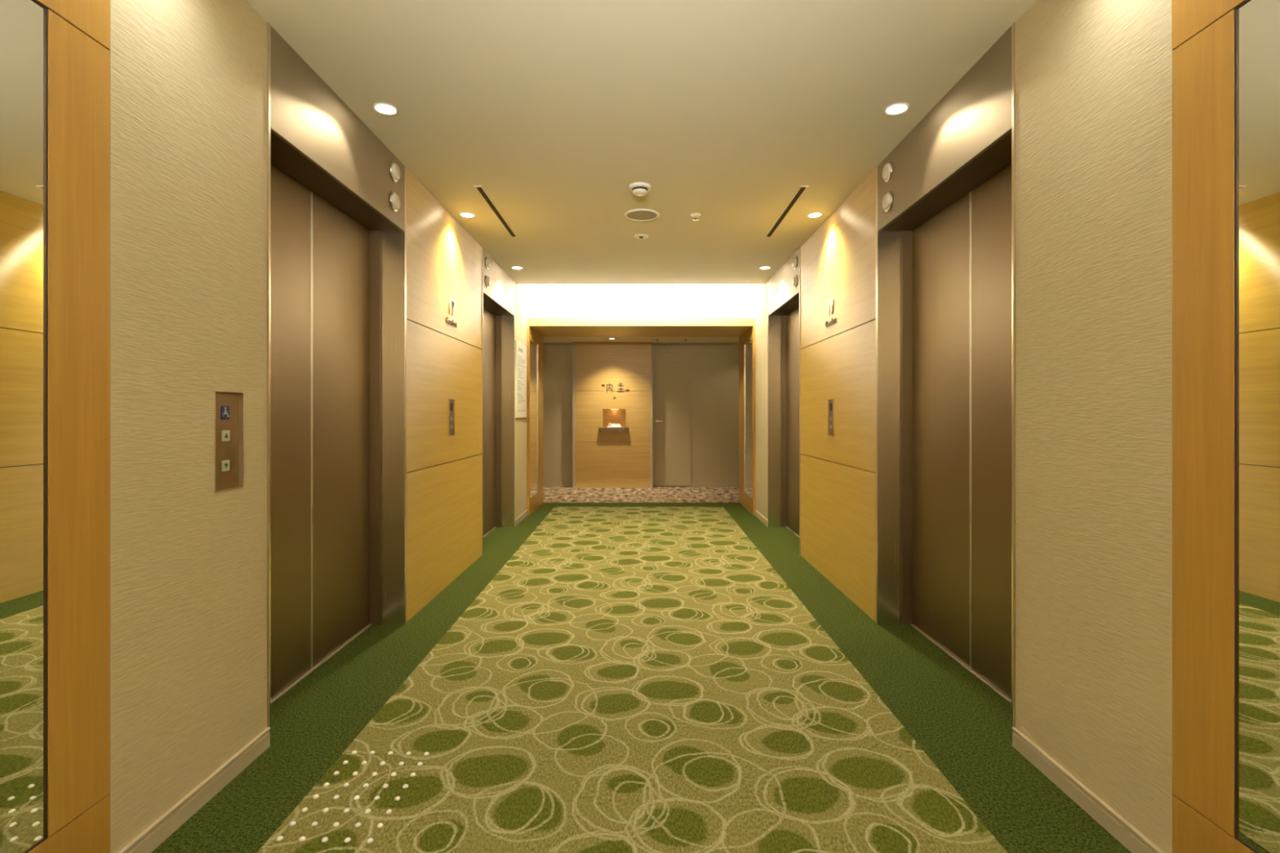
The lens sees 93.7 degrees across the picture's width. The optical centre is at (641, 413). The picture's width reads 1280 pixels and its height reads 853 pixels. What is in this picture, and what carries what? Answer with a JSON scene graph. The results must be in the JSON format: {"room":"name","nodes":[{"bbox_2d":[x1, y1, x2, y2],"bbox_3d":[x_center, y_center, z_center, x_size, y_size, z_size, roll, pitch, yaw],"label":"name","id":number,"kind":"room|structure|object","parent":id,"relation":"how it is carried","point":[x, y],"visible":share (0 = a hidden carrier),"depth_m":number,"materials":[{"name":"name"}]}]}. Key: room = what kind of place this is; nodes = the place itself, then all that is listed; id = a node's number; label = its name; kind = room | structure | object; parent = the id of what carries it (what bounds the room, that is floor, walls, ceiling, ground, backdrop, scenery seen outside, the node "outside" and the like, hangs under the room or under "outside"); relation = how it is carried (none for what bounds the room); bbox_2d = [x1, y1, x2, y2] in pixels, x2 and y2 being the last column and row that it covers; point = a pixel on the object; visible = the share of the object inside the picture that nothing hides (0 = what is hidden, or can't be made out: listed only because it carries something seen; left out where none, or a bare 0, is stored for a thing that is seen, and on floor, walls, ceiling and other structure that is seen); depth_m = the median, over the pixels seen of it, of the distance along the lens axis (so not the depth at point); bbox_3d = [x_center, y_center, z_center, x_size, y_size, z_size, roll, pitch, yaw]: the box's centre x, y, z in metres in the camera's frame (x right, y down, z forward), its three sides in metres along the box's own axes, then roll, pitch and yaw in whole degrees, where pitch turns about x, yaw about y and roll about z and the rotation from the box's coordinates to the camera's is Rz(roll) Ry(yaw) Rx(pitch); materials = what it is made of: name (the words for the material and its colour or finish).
{"room":"lobby","nodes":[
{"label":"lobby","id":0,"kind":"room"},
{"bbox_2d":[108,0,266,852],"bbox_3d":[-1.445,-0.113,1.770,0.300,2.525,0.613,0,0,0],"label":"wall","id":1,"kind":"structure","parent":0,"point":[188,77],"depth_m":1.70,"materials":[{"name":"paint"}]},
{"bbox_2d":[214,390,244,493],"bbox_3d":[-1.303,0.085,1.889,0.017,0.314,0.134,0,0,0],"label":"panel","id":2,"kind":"object","parent":1,"relation":"attached to","point":[228,405],"visible":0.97,"depth_m":1.90,"materials":[{"name":"brown metal"}]},
{"bbox_2d":[117,509,528,852],"bbox_3d":[-1.289,1.117,2.823,0.012,0.066,7.946,0,0,0],"label":"baseboard","id":3,"kind":"structure","parent":1,"relation":"attached to","point":[151,837],"depth_m":1.74,"materials":[{"name":"paint"}]},
{"bbox_2d":[515,282,527,519],"bbox_3d":[-1.445,-0.335,6.480,0.300,2.970,0.716,0,0,0],"label":"wall","id":4,"kind":"structure","parent":0,"point":[521,290],"depth_m":6.48,"materials":[{"name":"paint"}]},
{"bbox_2d":[515,340,527,418],"bbox_3d":[-1.287,-0.351,6.449,0.016,0.807,0.559,0,0,0],"label":"board","id":5,"kind":"object","parent":4,"relation":"attached to","point":[520,348],"visible":1,"depth_m":6.38,"materials":[{"name":"metal"}]},
{"bbox_2d":[518,347,525,411],"bbox_3d":[-1.282,-0.362,6.449,0.001,0.665,0.400,0,0,0],"label":"print","id":6,"kind":"object","parent":5,"relation":"attached to","point":[522,351],"depth_m":6.46},
{"bbox_2d":[245,0,1036,284],"bbox_3d":[0.000,-1.380,2.466,3.240,0.050,7.631,0,0,0],"label":"ceiling","id":7,"kind":"structure","parent":0,"point":[726,108],"depth_m":2.63,"materials":[{"name":"paint"}]},
{"bbox_2d":[373,102,398,115],"bbox_3d":[-1.135,-1.353,2.666,0.104,0.005,0.104,0,0,0],"label":"recessed light","id":8,"kind":"object","parent":7,"relation":"in","point":[384,108],"visible":1,"depth_m":2.66,"materials":[{"name":"white plastic"}]},
{"bbox_2d":[459,212,475,217],"bbox_3d":[-1.183,-1.353,4.086,0.104,0.005,0.104,0,0,0],"label":"recessed light","id":9,"kind":"object","parent":7,"relation":"in","point":[467,215],"visible":1,"depth_m":4.08,"materials":[{"name":"white plastic"}]},
{"bbox_2d":[473,186,517,237],"bbox_3d":[-0.970,-1.353,4.079,0.052,0.005,1.030,0,0,0],"label":"air slot","id":10,"kind":"object","parent":7,"relation":"attached to","point":[482,193],"visible":1,"depth_m":3.98,"materials":[{"name":"paint"}]},
{"bbox_2d":[511,266,523,269],"bbox_3d":[-1.150,-1.353,5.566,0.104,0.005,0.104,0,0,0],"label":"recessed light","id":11,"kind":"object","parent":7,"relation":"in","point":[514,267],"visible":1,"depth_m":5.57,"materials":[{"name":"white plastic"}]},
{"bbox_2d":[628,182,650,195],"bbox_3d":[-0.008,-1.332,3.576,0.132,0.046,0.132,0,0,0],"label":"smoke detector","id":12,"kind":"object","parent":7,"relation":"attached to","point":[638,188],"visible":1,"depth_m":3.54,"materials":[{"name":"white plastic"}]},
{"bbox_2d":[634,234,648,239],"bbox_3d":[0.000,-1.347,4.577,0.104,0.017,0.104,0,0,0],"label":"plate","id":13,"kind":"object","parent":7,"relation":"attached to","point":[637,236],"visible":1,"depth_m":4.56,"materials":[{"name":"white plastic"}]},
{"bbox_2d":[527,284,755,318],"bbox_3d":[0.000,-1.453,6.878,3.200,0.734,0.120,0,0,0],"label":"cove","id":14,"kind":"object","parent":7,"relation":"in","point":[544,300],"visible":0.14,"depth_m":6.82,"materials":[{"name":"paint"}]},
{"bbox_2d":[624,208,659,221],"bbox_3d":[0.005,-1.351,4.086,0.236,0.009,0.236,0,0,0],"label":"ceiling speaker","id":15,"kind":"object","parent":7,"relation":"attached to","point":[637,215],"visible":1,"depth_m":4.07,"materials":[{"name":"white plastic"}]},
{"bbox_2d":[626,210,657,220],"bbox_3d":[0.005,-1.349,4.086,0.206,0.003,0.206,0,0,0],"label":"grille","id":16,"kind":"object","parent":15,"relation":"attached to","point":[631,215],"depth_m":4.08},
{"bbox_2d":[690,213,700,220],"bbox_3d":[0.371,-1.337,4.086,0.068,0.037,0.068,0,0,0],"label":"sprinkler","id":17,"kind":"object","parent":7,"relation":"attached to","point":[695,215],"visible":1,"depth_m":4.07,"materials":[{"name":"white plastic"}]},
{"bbox_2d":[759,266,770,269],"bbox_3d":[1.150,-1.353,5.566,0.104,0.005,0.104,0,0,0],"label":"recessed light","id":18,"kind":"object","parent":7,"relation":"in","point":[764,267],"visible":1,"depth_m":5.57,"materials":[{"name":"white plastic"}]},
{"bbox_2d":[764,186,808,237],"bbox_3d":[0.970,-1.353,4.079,0.052,0.005,1.030,0,0,0],"label":"air slot","id":19,"kind":"object","parent":7,"relation":"attached to","point":[801,190],"visible":1,"depth_m":3.98,"materials":[{"name":"paint"}]},
{"bbox_2d":[807,212,822,217],"bbox_3d":[1.183,-1.353,4.086,0.104,0.005,0.104,0,0,0],"label":"recessed light","id":20,"kind":"object","parent":7,"relation":"in","point":[815,215],"visible":1,"depth_m":4.08,"materials":[{"name":"white plastic"}]},
{"bbox_2d":[884,102,909,115],"bbox_3d":[1.135,-1.353,2.666,0.104,0.005,0.104,0,0,0],"label":"recessed light","id":21,"kind":"object","parent":7,"relation":"in","point":[897,108],"visible":1,"depth_m":2.66,"materials":[{"name":"white plastic"}]},
{"bbox_2d":[151,485,1131,852],"bbox_3d":[0.000,1.174,4.122,6.400,0.052,10.944,0,0,0],"label":"floor","id":22,"kind":"structure","parent":0,"point":[963,726],"depth_m":2.37,"materials":[{"name":"green carpet"}]},
{"bbox_2d":[266,22,406,743],"bbox_3d":[-1.385,-0.102,2.688,0.241,2.505,1.221,0,0,0],"label":"elevator","id":23,"kind":"object","parent":22,"relation":"on","point":[336,282],"visible":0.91,"depth_m":2.77,"materials":[{"name":"brown metal"}]},
{"bbox_2d":[480,247,515,555],"bbox_3d":[-1.385,-0.102,5.503,0.241,2.505,1.234,0,0,0],"label":"elevator","id":24,"kind":"object","parent":22,"relation":"on","point":[498,349],"visible":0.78,"depth_m":6.06,"materials":[{"name":"brown metal"}]},
{"bbox_2d":[257,506,1007,852],"bbox_3d":[-0.029,1.148,3.129,2.078,0.004,8.539,0,0,0],"label":"carpet runner","id":25,"kind":"object","parent":22,"relation":"on","point":[630,679],"visible":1,"depth_m":2.18,"materials":[{"name":"green carpet"}]},
{"bbox_2d":[275,835,283,840],"bbox_3d":[-0.974,1.143,1.618,0.017,0.006,0.017,0,0,0],"label":"stud","id":26,"kind":"object","parent":25,"relation":"on","point":[280,837],"visible":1,"depth_m":1.61,"materials":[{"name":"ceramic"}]},
{"bbox_2d":[288,821,296,826],"bbox_3d":[-0.974,1.143,1.677,0.017,0.006,0.017,0,0,0],"label":"stud","id":27,"kind":"object","parent":25,"relation":"on","point":[292,823],"visible":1,"depth_m":1.67,"materials":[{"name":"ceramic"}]},
{"bbox_2d":[298,835,306,841],"bbox_3d":[-0.912,1.143,1.616,0.017,0.006,0.017,0,0,0],"label":"stud","id":28,"kind":"object","parent":25,"relation":"on","point":[302,838],"visible":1,"depth_m":1.61,"materials":[{"name":"ceramic"}]},
{"bbox_2d":[301,807,307,812],"bbox_3d":[-0.973,1.143,1.736,0.017,0.006,0.017,0,0,0],"label":"stud","id":29,"kind":"object","parent":25,"relation":"on","point":[304,809],"visible":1,"depth_m":1.73,"materials":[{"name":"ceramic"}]},
{"bbox_2d":[311,821,317,826],"bbox_3d":[-0.912,1.143,1.675,0.017,0.006,0.017,0,0,0],"label":"stud","id":30,"kind":"object","parent":25,"relation":"on","point":[315,823],"visible":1,"depth_m":1.67,"materials":[{"name":"ceramic"}]},
{"bbox_2d":[312,794,319,799],"bbox_3d":[-0.972,1.143,1.794,0.017,0.006,0.017,0,0,0],"label":"stud","id":31,"kind":"object","parent":25,"relation":"on","point":[316,796],"visible":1,"depth_m":1.79,"materials":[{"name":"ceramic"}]},
{"bbox_2d":[321,836,328,842],"bbox_3d":[-0.851,1.143,1.614,0.017,0.006,0.017,0,0,0],"label":"stud","id":32,"kind":"object","parent":25,"relation":"on","point":[324,839],"visible":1,"depth_m":1.61,"materials":[{"name":"ceramic"}]},
{"bbox_2d":[322,807,328,812],"bbox_3d":[-0.911,1.143,1.734,0.017,0.006,0.017,0,0,0],"label":"stud","id":33,"kind":"object","parent":25,"relation":"on","point":[325,810],"visible":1,"depth_m":1.73,"materials":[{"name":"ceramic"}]},
{"bbox_2d":[323,782,329,786],"bbox_3d":[-0.972,1.143,1.853,0.017,0.006,0.017,0,0,0],"label":"stud","id":34,"kind":"object","parent":25,"relation":"on","point":[326,784],"visible":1,"depth_m":1.85,"materials":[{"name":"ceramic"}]},
{"bbox_2d":[333,822,339,826],"bbox_3d":[-0.850,1.143,1.673,0.017,0.006,0.017,0,0,0],"label":"stud","id":35,"kind":"object","parent":25,"relation":"on","point":[336,824],"visible":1,"depth_m":1.67,"materials":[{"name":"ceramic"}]},
{"bbox_2d":[333,795,339,799],"bbox_3d":[-0.911,1.143,1.792,0.017,0.006,0.017,0,0,0],"label":"stud","id":36,"kind":"object","parent":25,"relation":"on","point":[335,797],"visible":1,"depth_m":1.79,"materials":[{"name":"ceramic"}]},
{"bbox_2d":[342,782,349,786],"bbox_3d":[-0.910,1.143,1.851,0.017,0.006,0.017,0,0,0],"label":"stud","id":37,"kind":"object","parent":25,"relation":"on","point":[346,784],"visible":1,"depth_m":1.85,"materials":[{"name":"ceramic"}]},
{"bbox_2d":[343,808,350,813],"bbox_3d":[-0.849,1.143,1.732,0.017,0.006,0.017,0,0,0],"label":"stud","id":38,"kind":"object","parent":25,"relation":"on","point":[347,810],"visible":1,"depth_m":1.73,"materials":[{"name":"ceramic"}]},
{"bbox_2d":[343,837,351,842],"bbox_3d":[-0.789,1.143,1.612,0.017,0.006,0.017,0,0,0],"label":"stud","id":39,"kind":"object","parent":25,"relation":"on","point":[347,839],"visible":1,"depth_m":1.61,"materials":[{"name":"ceramic"}]},
{"bbox_2d":[353,795,359,799],"bbox_3d":[-0.849,1.143,1.790,0.017,0.006,0.017,0,0,0],"label":"stud","id":40,"kind":"object","parent":25,"relation":"on","point":[357,797],"visible":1,"depth_m":1.79,"materials":[{"name":"ceramic"}]},
{"bbox_2d":[355,822,361,827],"bbox_3d":[-0.788,1.143,1.671,0.017,0.006,0.017,0,0,0],"label":"stud","id":41,"kind":"object","parent":25,"relation":"on","point":[357,824],"visible":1,"depth_m":1.67,"materials":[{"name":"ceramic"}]},
{"bbox_2d":[363,782,368,787],"bbox_3d":[-0.848,1.143,1.849,0.017,0.006,0.017,0,0,0],"label":"stud","id":42,"kind":"object","parent":25,"relation":"on","point":[366,784],"visible":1,"depth_m":1.85,"materials":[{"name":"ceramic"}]},
{"bbox_2d":[364,808,371,813],"bbox_3d":[-0.788,1.143,1.730,0.017,0.006,0.017,0,0,0],"label":"stud","id":43,"kind":"object","parent":25,"relation":"on","point":[367,811],"visible":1,"depth_m":1.73,"materials":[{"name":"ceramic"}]},
{"bbox_2d":[366,837,373,843],"bbox_3d":[-0.727,1.143,1.610,0.017,0.006,0.017,0,0,0],"label":"stud","id":44,"kind":"object","parent":25,"relation":"on","point":[370,840],"visible":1,"depth_m":1.61,"materials":[{"name":"ceramic"}]},
{"bbox_2d":[373,795,380,799],"bbox_3d":[-0.787,1.143,1.788,0.017,0.006,0.017,0,0,0],"label":"stud","id":45,"kind":"object","parent":25,"relation":"on","point":[376,797],"visible":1,"depth_m":1.78,"materials":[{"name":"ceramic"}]},
{"bbox_2d":[376,822,382,827],"bbox_3d":[-0.726,1.143,1.669,0.017,0.006,0.017,0,0,0],"label":"stud","id":46,"kind":"object","parent":25,"relation":"on","point":[380,824],"visible":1,"depth_m":1.67,"materials":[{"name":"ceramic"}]},
{"bbox_2d":[386,808,391,813],"bbox_3d":[-0.726,1.143,1.728,0.017,0.006,0.017,0,0,0],"label":"stud","id":47,"kind":"object","parent":25,"relation":"on","point":[389,811],"visible":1,"depth_m":1.72,"materials":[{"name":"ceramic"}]},
{"bbox_2d":[394,795,400,800],"bbox_3d":[-0.725,1.143,1.786,0.017,0.006,0.017,0,0,0],"label":"stud","id":48,"kind":"object","parent":25,"relation":"on","point":[397,797],"visible":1,"depth_m":1.78,"materials":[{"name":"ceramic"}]},
{"bbox_2d":[402,783,408,788],"bbox_3d":[-0.725,1.143,1.845,0.017,0.006,0.017,0,0,0],"label":"stud","id":49,"kind":"object","parent":25,"relation":"on","point":[406,785],"visible":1,"depth_m":1.84,"materials":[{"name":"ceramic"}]},
{"bbox_2d":[526,318,755,515],"bbox_3d":[0.000,0.032,7.287,2.600,2.236,0.979,0,0,0],"label":"portal","id":50,"kind":"object","parent":22,"relation":"on","point":[537,329],"visible":0.99,"depth_m":7.10,"materials":[{"name":"brown wood"}]},
{"bbox_2d":[529,339,537,497],"bbox_3d":[-1.278,0.058,7.112,0.008,1.815,0.529,0,0,0],"label":"mirror","id":51,"kind":"object","parent":50,"relation":"attached to","point":[533,343],"depth_m":7.10,"materials":[{"name":"mirror"}]},
{"bbox_2d":[745,339,752,497],"bbox_3d":[1.278,0.058,7.112,0.008,1.815,0.529,0,0,0],"label":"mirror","id":52,"kind":"object","parent":50,"relation":"attached to","point":[748,343],"depth_m":7.09,"materials":[{"name":"mirror"}]},
{"bbox_2d":[767,247,802,555],"bbox_3d":[1.385,-0.102,5.503,0.241,2.505,1.234,0,0,0],"label":"elevator","id":53,"kind":"object","parent":22,"relation":"on","point":[784,349],"visible":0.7,"depth_m":6.06,"materials":[{"name":"brown metal"}]},
{"bbox_2d":[875,22,1015,743],"bbox_3d":[1.385,-0.102,2.688,0.241,2.505,1.221,0,0,0],"label":"elevator","id":54,"kind":"object","parent":22,"relation":"on","point":[945,282],"visible":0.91,"depth_m":2.78,"materials":[{"name":"brown metal"}]},
{"bbox_2d":[543,342,738,486],"bbox_3d":[0.000,0.010,9.504,6.400,2.280,0.120,0,0,0],"label":"wall","id":55,"kind":"structure","parent":0,"point":[715,366],"depth_m":9.44,"materials":[{"name":"paint"}]},
{"bbox_2d":[573,342,652,488],"bbox_3d":[-0.443,0.018,9.374,1.238,2.263,0.140,0,0,0],"label":"trim","id":56,"kind":"structure","parent":55,"relation":"attached to","point":[574,343],"depth_m":9.30,"materials":[{"name":"paint"}]},
{"bbox_2d":[575,342,650,488],"bbox_3d":[-0.436,0.018,9.374,1.167,2.263,0.140,0,0,0],"label":"panel","id":57,"kind":"object","parent":55,"relation":"attached to","point":[603,460],"visible":0.97,"depth_m":9.31,"materials":[{"name":"brown wood"}]},
{"bbox_2d":[598,426,628,431],"bbox_3d":[-0.423,0.244,9.279,0.463,0.076,0.062,0,0,0],"label":"wall shelf","id":58,"kind":"object","parent":57,"relation":"attached to","point":[600,428],"visible":1,"depth_m":9.25,"materials":[{"name":"brown wood"}]},
{"bbox_2d":[607,423,621,426],"bbox_3d":[-0.415,0.176,9.304,0.224,0.060,0.096,0,0,0],"label":"telephone","id":59,"kind":"object","parent":58,"relation":"on","point":[610,424],"visible":1,"depth_m":9.27,"materials":[{"name":"white plastic"}]},
{"bbox_2d":[601,382,629,392],"bbox_3d":[-0.399,-0.405,9.307,0.433,0.161,0.005,0,0,0],"label":"direction lettering","id":60,"kind":"object","parent":57,"relation":"attached to","point":[620,384],"visible":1,"depth_m":9.30},
{"bbox_2d":[543,482,738,487],"bbox_3d":[0.000,1.115,9.438,6.200,0.070,0.012,0,0,0],"label":"baseboard","id":61,"kind":"structure","parent":55,"relation":"attached to","point":[545,484],"depth_m":9.43,"materials":[{"name":"paint"}]},
{"bbox_2d":[652,360,690,487],"bbox_3d":[0.479,0.151,9.458,0.606,1.998,0.092,0,0,0],"label":"door","id":62,"kind":"structure","parent":55,"relation":"in","point":[671,379],"depth_m":9.46,"materials":[{"name":"paint"}]},
{"bbox_2d":[691,342,692,482],"bbox_3d":[0.799,-0.017,9.442,0.008,2.193,0.004,0,0,0],"label":"trim","id":63,"kind":"structure","parent":55,"relation":"attached to","point":[691,343],"depth_m":9.44,"materials":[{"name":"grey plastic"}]},
{"bbox_2d":[543,337,738,342],"bbox_3d":[0.000,-1.131,8.677,6.400,0.037,1.835,0,0,0],"label":"ceiling","id":64,"kind":"structure","parent":0,"point":[546,340],"depth_m":9.04,"materials":[{"name":"paint"}]},
{"bbox_2d":[755,282,767,519],"bbox_3d":[1.445,-0.335,6.480,0.300,2.970,0.716,0,0,0],"label":"wall","id":65,"kind":"structure","parent":0,"point":[761,290],"depth_m":6.43,"materials":[{"name":"paint"}]},
{"bbox_2d":[1015,0,1173,852],"bbox_3d":[1.445,-0.113,1.770,0.300,2.525,0.613,0,0,0],"label":"wall","id":66,"kind":"structure","parent":0,"point":[1094,77],"depth_m":1.71,"materials":[{"name":"paint"}]},
{"bbox_2d":[754,509,1164,852],"bbox_3d":[1.289,1.117,2.823,0.012,0.066,7.946,0,0,0],"label":"baseboard","id":67,"kind":"structure","parent":66,"relation":"attached to","point":[1126,833],"depth_m":1.74,"materials":[{"name":"paint"}]},
{"bbox_3d":[-1.455,-0.113,4.092,0.280,2.525,1.587,0,0,0],"label":"wall","id":68,"kind":"structure","parent":0,"visible":0},
{"bbox_2d":[406,168,482,622],"bbox_3d":[-1.305,-0.102,4.092,0.020,2.505,1.586,0,0,0],"label":"wood panelling","id":69,"kind":"object","parent":68,"relation":"attached to","point":[444,360],"visible":0.95,"depth_m":3.85,"materials":[{"name":"brown wood"}]},
{"bbox_2d":[448,398,454,435],"bbox_3d":[-1.292,0.024,4.091,0.006,0.253,0.118,0,0,0],"label":"panel","id":70,"kind":"object","parent":69,"relation":"attached to","point":[451,402],"visible":1,"depth_m":4.08,"materials":[{"name":"brown metal"}]},
{"bbox_2d":[445,297,457,327],"bbox_3d":[-1.291,-0.693,4.092,0.008,0.173,0.228,0,0,0],"label":"number sign","id":71,"kind":"object","parent":69,"relation":"attached to","point":[451,322],"visible":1,"depth_m":4.10,"materials":[{"name":"metal"}]},
{"bbox_3d":[1.455,-0.113,4.092,0.280,2.525,1.587,0,0,0],"label":"wall","id":72,"kind":"structure","parent":0,"visible":0},
{"bbox_2d":[800,168,875,622],"bbox_3d":[1.305,-0.102,4.092,0.020,2.505,1.586,0,0,0],"label":"wood panelling","id":73,"kind":"object","parent":72,"relation":"attached to","point":[837,360],"visible":0.97,"depth_m":3.85,"materials":[{"name":"brown wood"}]},
{"bbox_2d":[827,398,834,435],"bbox_3d":[1.292,0.024,4.091,0.006,0.253,0.118,0,0,0],"label":"panel","id":74,"kind":"object","parent":73,"relation":"attached to","point":[830,402],"visible":1,"depth_m":4.08,"materials":[{"name":"brown metal"}]},
{"bbox_2d":[825,297,836,326],"bbox_3d":[1.291,-0.693,4.089,0.008,0.173,0.228,0,0,0],"label":"number sign","id":75,"kind":"object","parent":73,"relation":"attached to","point":[832,322],"visible":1,"depth_m":4.07,"materials":[{"name":"metal"}]},
{"bbox_3d":[-1.455,-0.113,0.453,0.280,2.525,2.023,0,0,0],"label":"wall","id":76,"kind":"structure","parent":0,"visible":0},
{"bbox_2d":[0,0,110,852],"bbox_3d":[-1.304,-0.102,0.453,0.019,2.505,2.023,0,0,0],"label":"wall mirror","id":77,"kind":"object","parent":76,"relation":"attached to","point":[55,55],"visible":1,"depth_m":1.32,"materials":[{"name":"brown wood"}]},
{"bbox_3d":[1.455,-0.113,0.453,0.280,2.525,2.023,0,0,0],"label":"wall","id":78,"kind":"structure","parent":0,"visible":0},
{"bbox_2d":[1172,0,1279,852],"bbox_3d":[1.304,-0.102,0.453,0.019,2.505,2.023,0,0,0],"label":"wall mirror","id":79,"kind":"object","parent":78,"relation":"attached to","point":[1226,53],"visible":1,"depth_m":1.33,"materials":[{"name":"brown wood"}]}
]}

